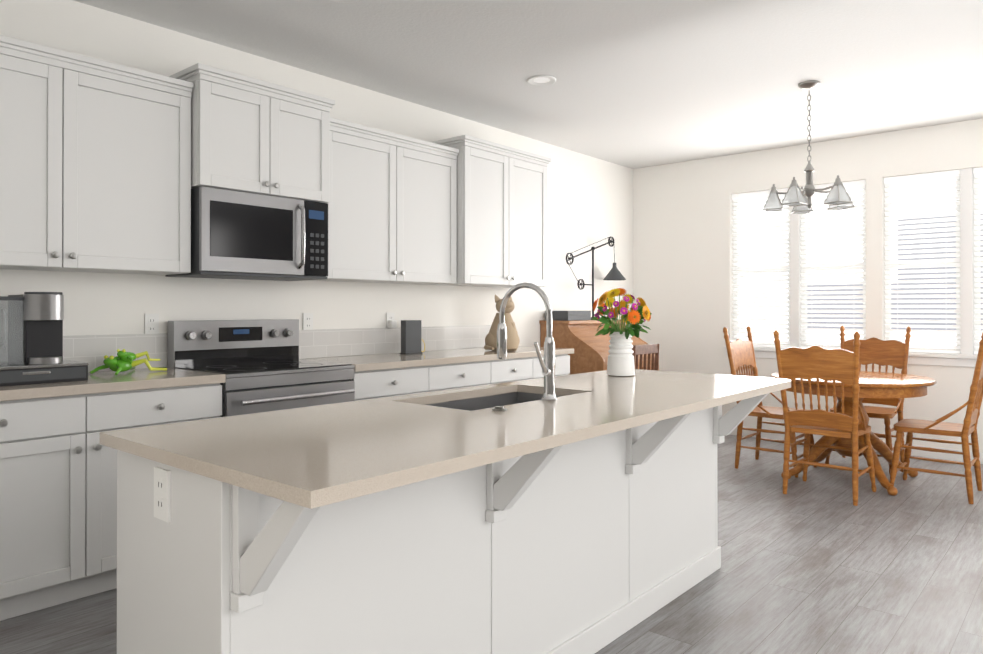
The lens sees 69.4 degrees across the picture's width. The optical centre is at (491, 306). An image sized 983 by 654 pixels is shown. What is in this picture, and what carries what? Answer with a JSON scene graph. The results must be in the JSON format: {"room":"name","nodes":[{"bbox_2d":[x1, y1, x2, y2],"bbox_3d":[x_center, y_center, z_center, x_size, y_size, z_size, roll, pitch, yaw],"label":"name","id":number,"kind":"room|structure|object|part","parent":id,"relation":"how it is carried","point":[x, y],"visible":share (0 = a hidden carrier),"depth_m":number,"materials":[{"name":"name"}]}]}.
{"room":"kitchen","nodes":[
{"label":"kitchen","id":0,"kind":"room"},
{"bbox_2d":[0,0,632,370],"bbox_3d":[-1.526,-0.131,4.228,0.160,2.745,9.535,0,0,41],"label":"wall","id":1,"kind":"structure","parent":0,"point":[589,200],"depth_m":4.64,"materials":[{"name":"white paint"}]},
{"bbox_2d":[0,39,195,274],"bbox_3d":[-2.047,-0.639,3.242,0.326,0.934,1.232,0,0,41],"label":"upper cabinet","id":2,"kind":"object","parent":1,"relation":"attached to","point":[106,166],"depth_m":3.25,"materials":[{"name":"white wood"}]},
{"bbox_2d":[144,314,158,333],"bbox_3d":[-1.803,0.094,3.769,0.008,0.116,0.072,0,0,41],"label":"outlet","id":3,"kind":"object","parent":1,"relation":"attached to","point":[151,324],"depth_m":3.77,"materials":[{"name":"white plastic"}]},
{"bbox_2d":[0,325,490,371],"bbox_3d":[-1.387,0.235,4.255,0.008,0.181,4.760,0,0,41],"label":"tile backsplash","id":4,"kind":"structure","parent":1,"relation":"attached to","point":[92,350],"depth_m":4.61,"materials":[{"name":"white tile"}]},
{"bbox_2d":[172,67,331,206],"bbox_3d":[-1.356,-0.900,3.996,0.396,0.575,0.796,0,0,41],"label":"upper cabinet","id":5,"kind":"object","parent":1,"relation":"attached to","point":[249,136],"depth_m":3.82,"materials":[{"name":"white wood"}]},
{"bbox_2d":[165,186,327,280],"bbox_3d":[-1.337,-0.384,3.978,0.446,0.444,0.774,0,0,41],"label":"over-the-range microwave","id":6,"kind":"object","parent":5,"relation":"attached to","point":[242,235],"visible":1,"depth_m":3.81,"materials":[{"name":"grey metal"}]},
{"bbox_2d":[303,313,312,329],"bbox_3d":[-1.166,0.097,4.514,0.008,0.116,0.072,0,0,41],"label":"outlet","id":7,"kind":"object","parent":1,"relation":"attached to","point":[307,317],"depth_m":4.51,"materials":[{"name":"white plastic"}]},
{"bbox_2d":[309,119,451,285],"bbox_3d":[-0.745,-0.633,4.762,0.326,0.934,1.150,0,0,41],"label":"upper cabinet","id":8,"kind":"object","parent":1,"relation":"attached to","point":[390,213],"depth_m":4.61,"materials":[{"name":"white wood"}]},
{"bbox_2d":[386,313,396,327],"bbox_3d":[-0.703,0.099,5.026,0.045,0.116,0.072,0,0,41],"label":"outlet","id":9,"kind":"object","parent":1,"relation":"attached to","point":[390,322],"depth_m":5.01,"materials":[{"name":"white plastic"}]},
{"bbox_3d":[-0.700,0.122,5.024,0.038,0.055,0.050,0,0,41],"label":"electrical outlet with charger","id":10,"kind":"part","parent":9,"relation":"part of","materials":[{"name":"white plastic"}]},
{"bbox_2d":[432,135,550,287],"bbox_3d":[-0.037,-0.677,5.535,0.396,1.027,1.065,0,0,41],"label":"upper cabinet","id":11,"kind":"object","parent":1,"relation":"attached to","point":[499,194],"depth_m":5.33,"materials":[{"name":"white wood"}]},
{"bbox_2d":[0,435,982,653],"bbox_3d":[1.041,1.292,2.024,6.920,0.120,9.535,0,0,41],"label":"floor","id":12,"kind":"structure","parent":0,"point":[817,561],"depth_m":3.21,"materials":[{"name":"grey wood"}]},
{"bbox_2d":[0,383,221,620],"bbox_3d":[-1.940,0.801,3.138,0.619,0.872,1.266,0,0,41],"label":"base cabinet","id":13,"kind":"object","parent":12,"relation":"on","point":[58,503],"visible":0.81,"depth_m":2.89,"materials":[{"name":"white wood"}]},
{"bbox_2d":[0,367,225,400],"bbox_3d":[-2.106,0.341,2.928,0.642,0.041,1.809,0,0,41],"label":"countertop","id":14,"kind":"structure","parent":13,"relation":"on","point":[111,381],"depth_m":3.10,"materials":[{"name":"beige stone"}]},
{"bbox_2d":[0,292,88,385],"bbox_3d":[-2.025,0.129,3.064,0.370,0.384,0.404,0,0,41],"label":"coffee maker","id":15,"kind":"object","parent":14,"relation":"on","point":[34,350],"visible":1,"depth_m":3.01,"materials":[{"name":"grey plastic"}]},
{"bbox_2d":[90,349,166,374],"bbox_3d":[-1.784,0.262,3.484,0.227,0.118,0.287,0,0,21],"label":"frog figurine","id":16,"kind":"object","parent":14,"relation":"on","point":[123,360],"visible":1,"depth_m":3.42,"materials":[{"name":"green"}]},
{"bbox_2d":[167,319,354,416],"bbox_3d":[-1.230,0.657,3.882,0.678,1.165,0.774,0,0,41],"label":"range","id":17,"kind":"object","parent":12,"relation":"on","point":[261,365],"visible":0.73,"depth_m":3.84,"materials":[{"name":"grey metal"}]},
{"bbox_2d":[351,365,438,400],"bbox_3d":[-0.803,0.806,4.466,0.619,0.872,0.656,0,0,41],"label":"base cabinet","id":18,"kind":"object","parent":12,"relation":"on","point":[372,384],"depth_m":4.26,"materials":[{"name":"white wood"}]},
{"bbox_2d":[117,393,768,653],"bbox_3d":[0.159,0.792,2.503,0.780,0.884,2.532,0,0,41],"label":"kitchen island","id":19,"kind":"object","parent":12,"relation":"on","point":[594,545],"visible":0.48,"depth_m":1.96,"materials":[{"name":"white wood"}]},
{"bbox_2d":[154,466,170,522],"bbox_3d":[-0.758,0.431,1.633,0.072,0.116,0.008,0,0,41],"label":"outlet","id":20,"kind":"object","parent":19,"relation":"attached to","point":[162,493],"visible":1,"depth_m":1.62,"materials":[{"name":"white plastic"}]},
{"bbox_2d":[100,369,790,508],"bbox_3d":[0.189,0.334,2.479,0.898,0.030,2.576,0,0,41],"label":"island countertop","id":21,"kind":"structure","parent":19,"relation":"on","point":[310,457],"depth_m":1.80,"materials":[{"name":"beige stone"}]},
{"bbox_2d":[427,392,560,410],"bbox_3d":[0.023,0.450,2.553,0.398,0.198,0.718,0,0,41],"label":"island sink","id":22,"kind":"object","parent":21,"relation":"in","point":[478,403],"visible":0.02,"depth_m":2.82,"materials":[{"name":"silver metal"}]},
{"bbox_2d":[492,406,506,410],"bbox_3d":[0.024,0.312,2.178,0.044,0.012,0.044,0,0,41],"label":"switch","id":23,"kind":"object","parent":21,"relation":"on","point":[499,408],"visible":1,"depth_m":2.17,"materials":[{"name":"silver metal"}]},
{"bbox_2d":[497,282,556,400],"bbox_3d":[0.093,0.116,2.453,0.256,0.405,0.137,0,0,41],"label":"faucet","id":24,"kind":"object","parent":21,"relation":"on","point":[547,363],"visible":1,"depth_m":2.41,"materials":[{"name":"silver metal"}]},
{"bbox_2d":[591,288,651,375],"bbox_3d":[0.603,0.116,3.335,0.290,0.411,0.280,0,0,41],"label":"vase","id":25,"kind":"object","parent":21,"relation":"on","point":[621,358],"visible":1,"depth_m":3.29,"materials":[{"name":"white ceramic"}]},
{"bbox_2d":[439,360,498,390],"bbox_3d":[-0.433,0.808,4.898,0.619,0.872,0.720,0,0,41],"label":"base cabinet","id":26,"kind":"object","parent":12,"relation":"on","point":[469,374],"depth_m":4.75,"materials":[{"name":"white wood"}]},
{"bbox_2d":[499,357,538,382],"bbox_3d":[-0.082,0.810,5.308,0.619,0.872,0.600,0,0,41],"label":"base cabinet","id":27,"kind":"object","parent":12,"relation":"on","point":[517,369],"depth_m":5.17,"materials":[{"name":"white wood"}]},
{"bbox_2d":[539,354,569,377],"bbox_3d":[0.214,0.811,5.653,0.619,0.872,0.550,0,0,41],"label":"base cabinet","id":28,"kind":"object","parent":12,"relation":"on","point":[562,362],"depth_m":5.57,"materials":[{"name":"white wood"}]},
{"bbox_2d":[299,346,573,371],"bbox_3d":[-0.296,0.350,5.042,0.642,0.041,2.194,0,0,41],"label":"countertop","id":29,"kind":"structure","parent":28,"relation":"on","point":[389,361],"depth_m":4.66,"materials":[{"name":"beige stone"}]},
{"bbox_2d":[400,320,424,354],"bbox_3d":[-0.535,0.211,4.969,0.064,0.235,0.232,0,0,41],"label":"box","id":30,"kind":"object","parent":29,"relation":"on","point":[411,339],"visible":1,"depth_m":4.91,"materials":[{"name":"grey"}]},
{"bbox_2d":[484,295,519,350],"bbox_3d":[0.085,0.118,5.374,0.293,0.425,0.284,0,0,41],"label":"statue","id":31,"kind":"object","parent":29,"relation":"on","point":[513,340],"visible":0.73,"depth_m":5.29,"materials":[{"name":"beige ceramic"}]},
{"bbox_2d":[539,319,658,374],"bbox_3d":[1.013,0.687,6.549,0.666,1.128,1.020,0,0,41],"label":"desk","id":32,"kind":"object","parent":12,"relation":"on","point":[591,352],"visible":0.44,"depth_m":6.21,"materials":[{"name":"brown wood"}]},
{"bbox_2d":[545,311,590,320],"bbox_3d":[0.699,0.078,6.452,0.247,0.086,0.370,0,0,41],"label":"box","id":33,"kind":"object","parent":32,"relation":"on","point":[570,315],"visible":1,"depth_m":6.32,"materials":[{"name":"grey"}]},
{"bbox_2d":[566,236,625,318],"bbox_3d":[0.986,-0.287,6.779,0.230,0.820,0.956,0,0,41],"label":"lamp","id":34,"kind":"object","parent":32,"relation":"on","point":[614,273],"visible":0.94,"depth_m":6.75,"materials":[{"name":"black metal"}]},
{"bbox_2d":[632,343,658,369],"bbox_3d":[1.058,0.771,5.688,0.432,0.954,0.420,0,0,41],"label":"desk chair","id":35,"kind":"object","parent":12,"relation":"on","point":[645,349],"visible":0.23,"depth_m":5.57,"materials":[{"name":"brown wood"}]},
{"bbox_2d":[723,326,816,477],"bbox_3d":[2.172,0.702,5.531,0.556,1.092,0.524,0,0,41],"label":"dining chair","id":36,"kind":"object","parent":12,"relation":"on","point":[740,352],"visible":0.65,"depth_m":5.54,"materials":[{"name":"orange wood"}]},
{"bbox_2d":[773,330,876,505],"bbox_3d":[2.234,0.699,4.727,0.524,1.092,0.556,0,0,41],"label":"dining chair","id":37,"kind":"object","parent":12,"relation":"on","point":[817,362],"visible":1,"depth_m":4.58,"materials":[{"name":"orange wood"}]},
{"bbox_2d":[771,371,936,495],"bbox_3d":[2.602,0.874,5.155,1.070,0.742,1.070,0,0,41],"label":"dining table","id":38,"kind":"object","parent":12,"relation":"on","point":[882,385],"visible":0.6,"depth_m":4.94,"materials":[{"name":"brown wood"}]},
{"bbox_2d":[825,326,910,473],"bbox_3d":[2.964,0.702,5.610,0.524,1.092,0.556,0,0,41],"label":"dining chair","id":39,"kind":"object","parent":12,"relation":"on","point":[880,353],"visible":0.38,"depth_m":5.67,"materials":[{"name":"orange wood"}]},
{"bbox_2d":[890,332,982,503],"bbox_3d":[3.026,0.699,4.767,0.556,1.092,0.524,0,0,41],"label":"dining chair","id":40,"kind":"object","parent":12,"relation":"on","point":[963,431],"visible":1,"depth_m":4.69,"materials":[{"name":"orange wood"}]},
{"bbox_2d":[74,0,982,168],"bbox_3d":[1.041,-1.573,2.035,6.920,0.120,9.535,0,0,41],"label":"ceiling","id":41,"kind":"structure","parent":0,"point":[641,83],"depth_m":4.32,"materials":[{"name":"white paint"}]},
{"bbox_2d":[331,0,358,2],"bbox_3d":[-0.716,-1.502,3.411,0.191,0.009,0.191,0,0,-4],"label":"recessed light","id":42,"kind":"object","parent":41,"relation":"in","point":[339,1],"depth_m":3.48,"materials":[{"name":"white"}]},
{"bbox_2d":[527,75,555,85],"bbox_3d":[0.333,-1.497,4.698,0.191,0.009,0.191,0,0,-4],"label":"recessed light","id":43,"kind":"object","parent":41,"relation":"in","point":[540,80],"depth_m":4.70,"materials":[{"name":"white"}]},
{"bbox_2d":[763,80,854,213],"bbox_3d":[2.128,-1.077,4.771,0.577,0.848,0.572,0,0,41],"label":"chandelier","id":44,"kind":"object","parent":41,"relation":"hanging from","point":[838,197],"visible":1,"depth_m":4.74,"materials":[{"name":"silver metal"}]},
{"bbox_2d":[633,118,982,451],"bbox_3d":[4.090,-0.126,5.590,6.600,2.745,0.160,0,0,41],"label":"wall","id":45,"kind":"structure","parent":0,"point":[682,250],"depth_m":6.97,"materials":[{"name":"white paint"}]},
{"bbox_2d":[724,346,785,358],"bbox_3d":[2.819,0.437,6.603,1.310,0.097,0.119,0,0,41],"label":"window sill","id":46,"kind":"structure","parent":45,"relation":"attached to","point":[764,352],"depth_m":6.74,"materials":[{"name":"white"}]},
{"bbox_2d":[733,187,865,347],"bbox_3d":[2.851,-0.362,6.643,1.208,1.501,0.123,0,0,41],"label":"window","id":47,"kind":"structure","parent":45,"relation":"in","point":[795,317],"depth_m":6.60,"materials":[{"name":"white wood"}]},
{"bbox_2d":[732,180,865,348],"bbox_3d":[2.836,-0.364,6.625,1.196,1.494,0.045,0,0,41],"label":"window blind","id":48,"kind":"object","parent":47,"relation":"attached to","point":[848,186],"visible":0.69,"depth_m":6.57,"materials":[{"name":"white plastic"}]},
{"bbox_2d":[729,427,982,463],"bbox_3d":[4.038,1.200,5.514,6.582,0.092,0.012,0,0,41],"label":"baseboard","id":49,"kind":"structure","parent":45,"relation":"attached to","point":[926,454],"depth_m":5.92,"materials":[{"name":"white wood"}]},
{"bbox_2d":[884,168,982,354],"bbox_3d":[3.869,-0.366,5.772,1.208,1.501,0.123,0,0,41],"label":"window","id":50,"kind":"structure","parent":45,"relation":"in","point":[967,308],"depth_m":5.74,"materials":[{"name":"white"}]},
{"bbox_2d":[884,167,982,353],"bbox_3d":[3.854,-0.368,5.754,1.196,1.494,0.045,0,0,41],"label":"window blind","id":51,"kind":"object","parent":50,"relation":"attached to","point":[897,181],"visible":0.88,"depth_m":5.93,"materials":[{"name":"white plastic"}]},
{"bbox_2d":[908,352,976,366],"bbox_3d":[3.837,0.434,5.731,1.310,0.097,0.119,0,0,41],"label":"window sill","id":52,"kind":"structure","parent":45,"relation":"attached to","point":[939,359],"depth_m":5.80,"materials":[{"name":"white"}]},
{"label":"outside","id":53,"kind":"structure","parent":0,"visible":0},
{"bbox_2d":[739,177,982,348],"bbox_3d":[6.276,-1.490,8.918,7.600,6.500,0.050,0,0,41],"label":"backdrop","id":54,"kind":"structure","parent":53,"point":[946,344],"depth_m":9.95,"materials":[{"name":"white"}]}
]}

